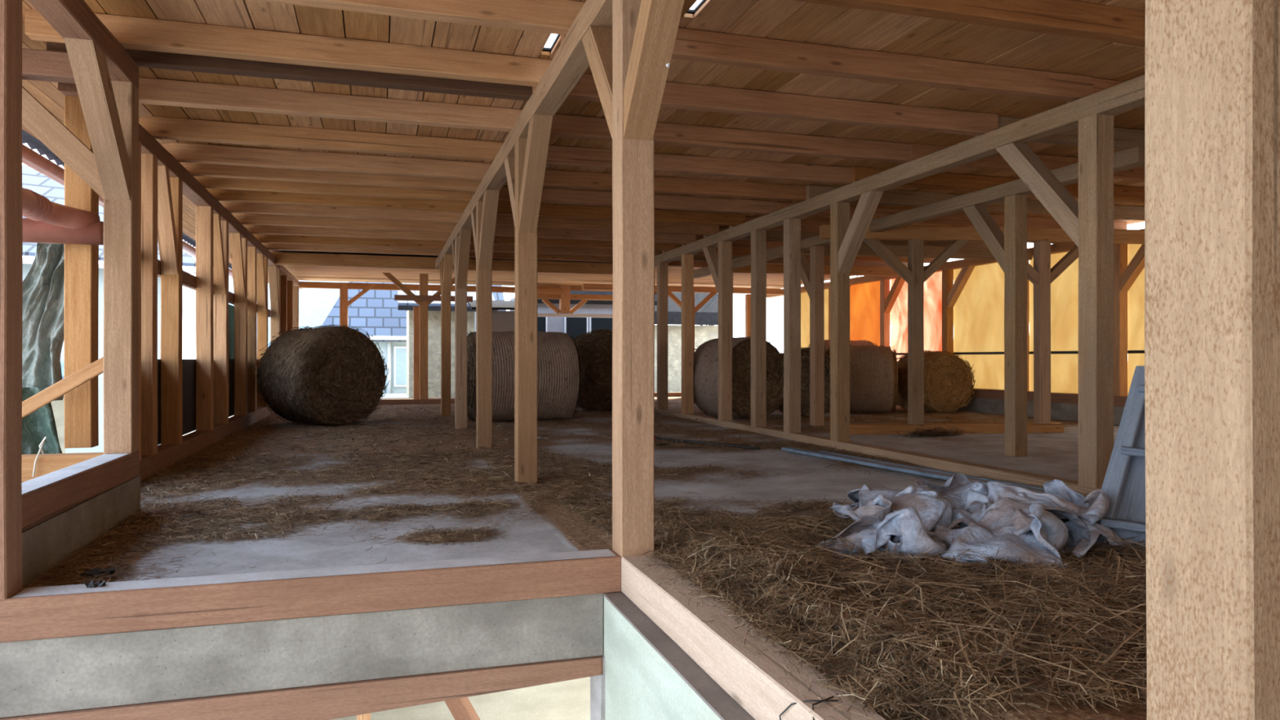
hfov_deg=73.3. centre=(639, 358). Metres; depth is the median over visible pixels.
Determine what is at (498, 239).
joist
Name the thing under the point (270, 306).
panel
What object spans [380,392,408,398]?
ground
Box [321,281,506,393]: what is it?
house
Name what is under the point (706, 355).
hay bale
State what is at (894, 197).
joist
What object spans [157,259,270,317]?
wall rail
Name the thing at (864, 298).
plastic sheet
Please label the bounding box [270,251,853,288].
ceiling
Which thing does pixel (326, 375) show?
hay bale
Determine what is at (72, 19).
timber beam
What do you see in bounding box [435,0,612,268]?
timber beam
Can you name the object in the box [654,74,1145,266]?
timber beam
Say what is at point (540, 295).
timber beam
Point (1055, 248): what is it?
timber beam
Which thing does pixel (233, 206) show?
joist
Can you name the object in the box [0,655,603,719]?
board
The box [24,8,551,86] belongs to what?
joist
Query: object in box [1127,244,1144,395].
plastic sheet
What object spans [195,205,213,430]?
timber post
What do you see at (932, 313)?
plastic sheet
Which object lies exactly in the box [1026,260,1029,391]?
timber post
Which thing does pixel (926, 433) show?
clump
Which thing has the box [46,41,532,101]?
joist
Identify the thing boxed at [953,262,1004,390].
plastic sheet
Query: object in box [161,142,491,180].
joist
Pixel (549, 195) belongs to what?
joist
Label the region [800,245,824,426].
timber post
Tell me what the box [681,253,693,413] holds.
timber post
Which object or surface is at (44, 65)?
timber beam
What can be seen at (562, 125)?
joist
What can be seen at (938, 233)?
timber beam
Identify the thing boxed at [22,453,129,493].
cement dust
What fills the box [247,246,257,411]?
timber post
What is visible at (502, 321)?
shed
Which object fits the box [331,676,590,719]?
wall
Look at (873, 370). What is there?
hay bale
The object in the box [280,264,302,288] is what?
timber beam
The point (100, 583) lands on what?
stone
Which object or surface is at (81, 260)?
timber post
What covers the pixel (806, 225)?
joist
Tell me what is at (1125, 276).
timber post
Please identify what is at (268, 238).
joist
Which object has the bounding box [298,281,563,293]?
timber beam
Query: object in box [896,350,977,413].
hay bale
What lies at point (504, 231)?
joist
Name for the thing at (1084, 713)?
floor
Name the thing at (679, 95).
joist
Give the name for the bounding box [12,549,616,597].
floor edge
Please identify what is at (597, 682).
trim
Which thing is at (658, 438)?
metal rod
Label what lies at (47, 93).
ceiling
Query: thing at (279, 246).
joist
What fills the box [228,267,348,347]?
sky
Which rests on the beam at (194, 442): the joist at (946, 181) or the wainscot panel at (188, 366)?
the wainscot panel at (188, 366)
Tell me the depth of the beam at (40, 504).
4.70 m
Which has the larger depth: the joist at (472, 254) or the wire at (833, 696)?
the joist at (472, 254)
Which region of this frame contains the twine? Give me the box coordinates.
[32,436,46,476]
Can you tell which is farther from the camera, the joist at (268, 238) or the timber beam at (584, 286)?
the timber beam at (584, 286)
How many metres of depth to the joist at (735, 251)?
17.50 m
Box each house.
[22,164,195,453]
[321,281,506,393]
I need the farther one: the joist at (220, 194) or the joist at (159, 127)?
the joist at (220, 194)
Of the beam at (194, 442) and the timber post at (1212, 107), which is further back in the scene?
the beam at (194, 442)
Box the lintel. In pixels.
[537,313,612,317]
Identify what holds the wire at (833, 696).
hanging from the beam at (741, 673)
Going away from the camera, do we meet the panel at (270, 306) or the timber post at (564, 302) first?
the panel at (270, 306)
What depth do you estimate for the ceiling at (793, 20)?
6.52 m
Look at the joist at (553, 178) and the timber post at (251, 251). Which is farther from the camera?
the timber post at (251, 251)
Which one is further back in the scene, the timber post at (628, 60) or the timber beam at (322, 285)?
the timber beam at (322, 285)
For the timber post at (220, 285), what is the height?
2.740 m
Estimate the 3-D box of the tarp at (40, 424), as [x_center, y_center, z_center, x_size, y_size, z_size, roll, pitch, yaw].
[-4.812,0.796,6.352,1.017,1.162,0.182,0,0,-24]
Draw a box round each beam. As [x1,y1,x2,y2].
[0,549,620,642]
[21,452,103,482]
[22,48,75,84]
[22,450,139,531]
[26,0,138,88]
[57,82,279,268]
[138,405,274,482]
[271,252,613,274]
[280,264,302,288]
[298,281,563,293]
[378,398,454,404]
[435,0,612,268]
[537,284,613,291]
[537,293,613,300]
[582,283,783,294]
[613,550,886,719]
[653,392,681,396]
[653,406,1101,496]
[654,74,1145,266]
[693,145,1144,278]
[733,264,924,276]
[766,228,1144,297]
[803,243,1031,260]
[819,224,1144,244]
[849,422,1063,435]
[969,388,1127,407]
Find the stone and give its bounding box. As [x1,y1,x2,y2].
[83,580,108,587]
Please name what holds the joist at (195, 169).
on the timber beam at (570, 63)
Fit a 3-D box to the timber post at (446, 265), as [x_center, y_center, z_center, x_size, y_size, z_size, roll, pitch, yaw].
[-3.639,-0.394,16.123,0.173,2.940,1.630,0,0,-17]
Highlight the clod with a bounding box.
[79,567,115,576]
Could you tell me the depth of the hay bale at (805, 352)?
15.75 m
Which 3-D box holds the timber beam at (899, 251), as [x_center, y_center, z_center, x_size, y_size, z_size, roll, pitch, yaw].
[4.918,-1.904,15.290,4.518,0.204,0.174,0,0,-12]
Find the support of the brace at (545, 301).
attached to the timber post at (564, 302)
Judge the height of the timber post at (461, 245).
2.940 m
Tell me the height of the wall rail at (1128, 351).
0.050 m
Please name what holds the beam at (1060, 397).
on the wall at (1064, 411)
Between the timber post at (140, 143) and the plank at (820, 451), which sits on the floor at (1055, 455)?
the plank at (820, 451)
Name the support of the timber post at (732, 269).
on the floor at (1055, 455)
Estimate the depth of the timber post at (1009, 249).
9.44 m
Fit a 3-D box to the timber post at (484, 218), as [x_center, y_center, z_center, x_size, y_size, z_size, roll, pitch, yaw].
[-1.865,-0.394,10.287,0.174,2.940,1.630,0,0,-17]
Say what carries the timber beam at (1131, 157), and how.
on the timber post at (812, 275)
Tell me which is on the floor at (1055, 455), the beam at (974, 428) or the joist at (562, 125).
the beam at (974, 428)
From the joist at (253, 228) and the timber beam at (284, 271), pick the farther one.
the timber beam at (284, 271)
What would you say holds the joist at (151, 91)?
on the timber beam at (570, 63)
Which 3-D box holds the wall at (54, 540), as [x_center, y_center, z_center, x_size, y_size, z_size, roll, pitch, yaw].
[-3.211,0.970,4.736,0.210,0.312,2.570,0,0,-17]
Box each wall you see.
[0,593,603,717]
[22,475,140,586]
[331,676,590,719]
[603,595,720,719]
[896,396,1124,425]
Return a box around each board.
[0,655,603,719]
[394,294,472,302]
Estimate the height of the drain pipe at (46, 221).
0.286 m
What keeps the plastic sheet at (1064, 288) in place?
attached to the wall rail at (1128, 351)
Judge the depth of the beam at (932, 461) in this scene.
8.92 m
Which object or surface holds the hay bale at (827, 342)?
on the floor at (1055, 455)
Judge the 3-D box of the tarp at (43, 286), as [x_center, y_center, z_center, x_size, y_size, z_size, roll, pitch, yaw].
[-4.789,-0.299,6.655,0.823,1.253,0.225,0,0,-25]
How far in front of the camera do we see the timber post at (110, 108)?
5.76 m
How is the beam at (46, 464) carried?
on the wall
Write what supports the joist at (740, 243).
on the timber beam at (1055, 248)
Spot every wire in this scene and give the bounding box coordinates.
[778,699,839,719]
[812,695,834,719]
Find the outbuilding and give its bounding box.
[510,290,657,338]
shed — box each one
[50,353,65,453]
[466,299,515,332]
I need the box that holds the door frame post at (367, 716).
[356,713,370,719]
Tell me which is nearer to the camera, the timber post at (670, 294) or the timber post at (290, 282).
the timber post at (290, 282)
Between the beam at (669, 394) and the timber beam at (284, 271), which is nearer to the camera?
the timber beam at (284, 271)
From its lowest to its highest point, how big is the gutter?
0.320 m
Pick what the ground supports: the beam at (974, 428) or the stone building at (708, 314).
the stone building at (708, 314)
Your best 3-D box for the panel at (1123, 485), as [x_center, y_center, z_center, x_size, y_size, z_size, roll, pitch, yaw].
[2.902,0.569,4.420,1.055,1.058,0.820,0,0,-43]
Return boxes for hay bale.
[252,324,390,426]
[466,331,584,421]
[573,328,612,412]
[693,336,783,419]
[777,346,830,417]
[807,339,876,351]
[824,345,898,413]
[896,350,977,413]
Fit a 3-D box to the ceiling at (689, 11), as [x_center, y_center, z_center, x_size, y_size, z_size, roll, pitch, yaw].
[1.376,-2.269,10.608,14.800,0.030,30.300,0,0,-17]
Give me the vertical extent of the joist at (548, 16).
0.182 m
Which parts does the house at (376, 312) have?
pane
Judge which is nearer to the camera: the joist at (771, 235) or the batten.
the batten
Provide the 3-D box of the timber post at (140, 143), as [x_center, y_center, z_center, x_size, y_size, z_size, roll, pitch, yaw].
[-4.368,-0.494,7.331,0.174,2.740,0.173,0,0,-17]
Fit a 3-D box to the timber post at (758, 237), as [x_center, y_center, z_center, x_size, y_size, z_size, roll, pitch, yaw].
[1.731,-0.439,12.560,0.179,2.850,0.174,0,0,-17]
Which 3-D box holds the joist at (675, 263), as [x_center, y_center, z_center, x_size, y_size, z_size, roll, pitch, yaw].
[2.853,-2.124,19.575,6.360,0.183,0.124,0,0,-17]
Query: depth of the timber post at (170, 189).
8.82 m
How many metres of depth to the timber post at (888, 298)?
20.31 m
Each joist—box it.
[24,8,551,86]
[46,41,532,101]
[138,77,522,132]
[138,115,503,160]
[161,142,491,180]
[179,162,481,191]
[194,176,471,201]
[205,187,469,212]
[218,200,462,222]
[231,212,457,232]
[242,224,451,240]
[252,233,446,248]
[253,0,585,35]
[261,242,442,255]
[469,243,657,256]
[469,251,613,262]
[470,235,676,250]
[471,185,777,214]
[471,226,695,244]
[495,214,719,235]
[497,200,745,226]
[505,168,806,201]
[532,73,998,135]
[546,145,852,184]
[550,113,911,163]
[560,27,1093,102]
[657,250,907,267]
[662,244,946,262]
[667,260,775,267]
[681,235,783,249]
[703,226,987,247]
[728,216,1054,244]
[777,201,1126,229]
[795,0,1145,47]
[806,184,1144,220]
[852,166,1144,203]
[911,143,1144,181]
[975,115,1144,150]
[1066,77,1145,111]
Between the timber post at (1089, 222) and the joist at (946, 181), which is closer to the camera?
the timber post at (1089, 222)
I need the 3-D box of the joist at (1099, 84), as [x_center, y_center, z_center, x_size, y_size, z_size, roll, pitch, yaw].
[6.457,-2.124,7.710,6.360,0.182,0.125,0,0,-17]
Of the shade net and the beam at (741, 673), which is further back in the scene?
the shade net
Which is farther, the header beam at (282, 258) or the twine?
the header beam at (282, 258)
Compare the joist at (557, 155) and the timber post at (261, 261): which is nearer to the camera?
the joist at (557, 155)
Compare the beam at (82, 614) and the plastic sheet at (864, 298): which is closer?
the beam at (82, 614)
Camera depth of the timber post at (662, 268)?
16.73 m
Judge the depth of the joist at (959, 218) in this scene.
13.00 m
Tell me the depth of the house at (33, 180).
18.57 m
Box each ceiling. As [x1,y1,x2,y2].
[22,0,280,283]
[84,0,1145,244]
[244,0,706,262]
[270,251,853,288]
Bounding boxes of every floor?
[22,396,1119,587]
[668,548,1146,719]
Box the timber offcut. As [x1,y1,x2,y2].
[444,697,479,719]
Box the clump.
[893,425,972,437]
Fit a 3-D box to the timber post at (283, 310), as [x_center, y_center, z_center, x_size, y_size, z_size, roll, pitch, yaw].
[-7.974,-0.494,19.196,0.174,2.740,0.173,0,0,-17]
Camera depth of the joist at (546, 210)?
12.56 m
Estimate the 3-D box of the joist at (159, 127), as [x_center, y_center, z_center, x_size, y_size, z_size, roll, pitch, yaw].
[-2.982,-2.124,8.354,3.390,0.182,0.124,0,0,-17]
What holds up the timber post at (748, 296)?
on the beam at (669, 394)
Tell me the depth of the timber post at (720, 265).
13.71 m
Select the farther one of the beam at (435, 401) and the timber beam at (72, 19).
the beam at (435, 401)
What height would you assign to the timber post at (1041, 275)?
2.635 m
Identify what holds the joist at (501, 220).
on the timber beam at (570, 63)
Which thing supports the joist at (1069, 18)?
on the timber beam at (570, 63)
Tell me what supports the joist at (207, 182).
on the timber beam at (570, 63)
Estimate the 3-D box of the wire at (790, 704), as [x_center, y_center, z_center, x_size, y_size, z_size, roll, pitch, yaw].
[0.463,1.026,2.421,0.187,0.161,0.052,0,0,38]
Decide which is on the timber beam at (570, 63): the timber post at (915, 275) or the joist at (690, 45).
the joist at (690, 45)
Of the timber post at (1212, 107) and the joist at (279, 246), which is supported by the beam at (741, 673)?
the timber post at (1212, 107)
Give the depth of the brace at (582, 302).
24.80 m
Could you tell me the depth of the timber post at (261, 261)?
15.75 m
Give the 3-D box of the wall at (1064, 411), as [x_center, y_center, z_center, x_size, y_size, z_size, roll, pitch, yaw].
[6.928,0.926,16.841,0.250,0.300,20.200,0,0,-17]
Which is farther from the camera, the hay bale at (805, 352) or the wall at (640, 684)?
the hay bale at (805, 352)
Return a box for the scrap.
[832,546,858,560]
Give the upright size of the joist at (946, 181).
0.182 m
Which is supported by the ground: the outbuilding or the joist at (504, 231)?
the outbuilding
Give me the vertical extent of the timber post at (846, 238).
2.850 m
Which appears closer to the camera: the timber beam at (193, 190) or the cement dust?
the cement dust
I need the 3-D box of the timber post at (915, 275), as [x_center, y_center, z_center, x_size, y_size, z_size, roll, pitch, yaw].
[3.949,-0.382,12.315,1.530,2.635,0.175,0,0,-5]
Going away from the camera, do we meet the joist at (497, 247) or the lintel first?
the joist at (497, 247)
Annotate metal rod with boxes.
[656,436,759,449]
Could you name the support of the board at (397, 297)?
attached to the timber post at (423, 277)
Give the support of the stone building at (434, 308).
on the ground
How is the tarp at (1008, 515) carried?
on the hay
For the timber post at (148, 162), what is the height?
2.740 m
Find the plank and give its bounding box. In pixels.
[781,446,1044,493]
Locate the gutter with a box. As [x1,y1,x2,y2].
[22,128,232,278]
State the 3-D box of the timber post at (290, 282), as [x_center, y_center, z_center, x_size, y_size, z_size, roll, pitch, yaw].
[-8.381,-0.494,20.535,0.174,2.740,0.174,0,0,-17]
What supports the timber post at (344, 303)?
on the floor at (1055, 455)
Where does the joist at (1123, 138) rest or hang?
on the timber beam at (1128, 95)
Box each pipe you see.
[22,187,103,244]
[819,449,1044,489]
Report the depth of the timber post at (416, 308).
21.82 m
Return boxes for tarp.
[22,243,64,400]
[22,386,62,454]
[817,472,1126,575]
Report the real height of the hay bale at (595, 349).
1.710 m
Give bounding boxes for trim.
[590,655,604,719]
[603,590,755,719]
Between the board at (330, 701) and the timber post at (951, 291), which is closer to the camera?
the board at (330, 701)
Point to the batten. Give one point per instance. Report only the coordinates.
(78, 378)
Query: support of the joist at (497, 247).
on the timber beam at (570, 63)
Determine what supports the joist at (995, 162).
on the timber beam at (1055, 248)
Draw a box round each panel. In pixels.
[157,359,257,444]
[270,306,271,342]
[1085,365,1146,558]
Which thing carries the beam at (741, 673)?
on the trim at (724, 706)
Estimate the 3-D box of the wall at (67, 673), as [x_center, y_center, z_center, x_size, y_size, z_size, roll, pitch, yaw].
[-2.712,1.282,3.482,5.235,0.299,0.200,0,0,-17]
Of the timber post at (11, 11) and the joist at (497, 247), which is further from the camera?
the joist at (497, 247)
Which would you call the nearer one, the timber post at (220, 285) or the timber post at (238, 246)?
the timber post at (220, 285)
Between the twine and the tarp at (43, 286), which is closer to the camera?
the twine
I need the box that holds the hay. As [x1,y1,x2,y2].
[22,400,1146,719]
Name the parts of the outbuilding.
pane, pane, pane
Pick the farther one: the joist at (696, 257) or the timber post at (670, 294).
the timber post at (670, 294)
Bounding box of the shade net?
[228,304,234,359]
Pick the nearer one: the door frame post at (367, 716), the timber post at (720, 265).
the door frame post at (367, 716)
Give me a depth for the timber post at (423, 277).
20.25 m
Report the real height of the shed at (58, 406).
4.710 m
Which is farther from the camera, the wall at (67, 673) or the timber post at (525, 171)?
the timber post at (525, 171)
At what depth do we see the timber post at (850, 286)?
22.74 m
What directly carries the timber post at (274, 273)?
on the beam at (194, 442)
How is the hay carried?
on the floor at (1055, 455)
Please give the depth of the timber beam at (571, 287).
24.87 m
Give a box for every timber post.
[0,0,22,599]
[22,37,138,453]
[64,95,98,448]
[137,141,141,460]
[141,153,157,455]
[157,165,182,444]
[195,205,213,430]
[213,213,228,423]
[228,232,247,415]
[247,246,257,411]
[256,253,268,406]
[267,265,280,342]
[280,275,287,335]
[287,280,293,330]
[293,285,298,329]
[339,282,377,326]
[382,272,454,399]
[413,306,419,399]
[439,253,453,415]
[452,228,471,428]
[471,189,499,448]
[504,114,552,484]
[559,284,569,313]
[582,0,684,556]
[657,262,667,409]
[667,290,717,352]
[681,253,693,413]
[702,241,732,420]
[732,269,733,337]
[745,293,751,337]
[751,230,766,426]
[783,218,800,432]
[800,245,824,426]
[828,285,850,339]
[830,191,883,441]
[862,238,968,424]
[880,276,905,346]
[942,266,975,354]
[962,194,1027,457]
[995,113,1114,488]
[1026,240,1078,423]
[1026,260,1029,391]
[1113,244,1144,395]
[1144,0,1279,719]
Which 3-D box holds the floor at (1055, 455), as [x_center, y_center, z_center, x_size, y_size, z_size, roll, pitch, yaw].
[0.441,1.047,14.923,13.480,0.158,20.100,0,0,-17]
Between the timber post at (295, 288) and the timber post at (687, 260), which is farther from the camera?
the timber post at (295, 288)
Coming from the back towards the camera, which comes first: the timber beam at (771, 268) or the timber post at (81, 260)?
the timber beam at (771, 268)
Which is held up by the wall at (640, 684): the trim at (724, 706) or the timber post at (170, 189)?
the trim at (724, 706)
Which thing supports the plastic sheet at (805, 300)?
attached to the wall rail at (1128, 351)
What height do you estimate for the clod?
0.041 m
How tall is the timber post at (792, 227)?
2.850 m
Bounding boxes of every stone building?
[396,283,495,397]
[653,292,718,392]
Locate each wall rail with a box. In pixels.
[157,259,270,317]
[896,350,1144,355]
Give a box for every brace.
[542,298,560,313]
[569,299,586,313]
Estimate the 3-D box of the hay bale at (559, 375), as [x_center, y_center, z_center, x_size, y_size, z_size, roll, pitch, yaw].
[-2.110,0.313,14.991,1.877,1.602,1.673,0,0,-23]
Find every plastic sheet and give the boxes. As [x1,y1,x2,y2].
[800,288,828,349]
[849,280,879,346]
[889,271,942,361]
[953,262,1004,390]
[1029,252,1078,393]
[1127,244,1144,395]
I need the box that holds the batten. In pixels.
[22,356,103,417]

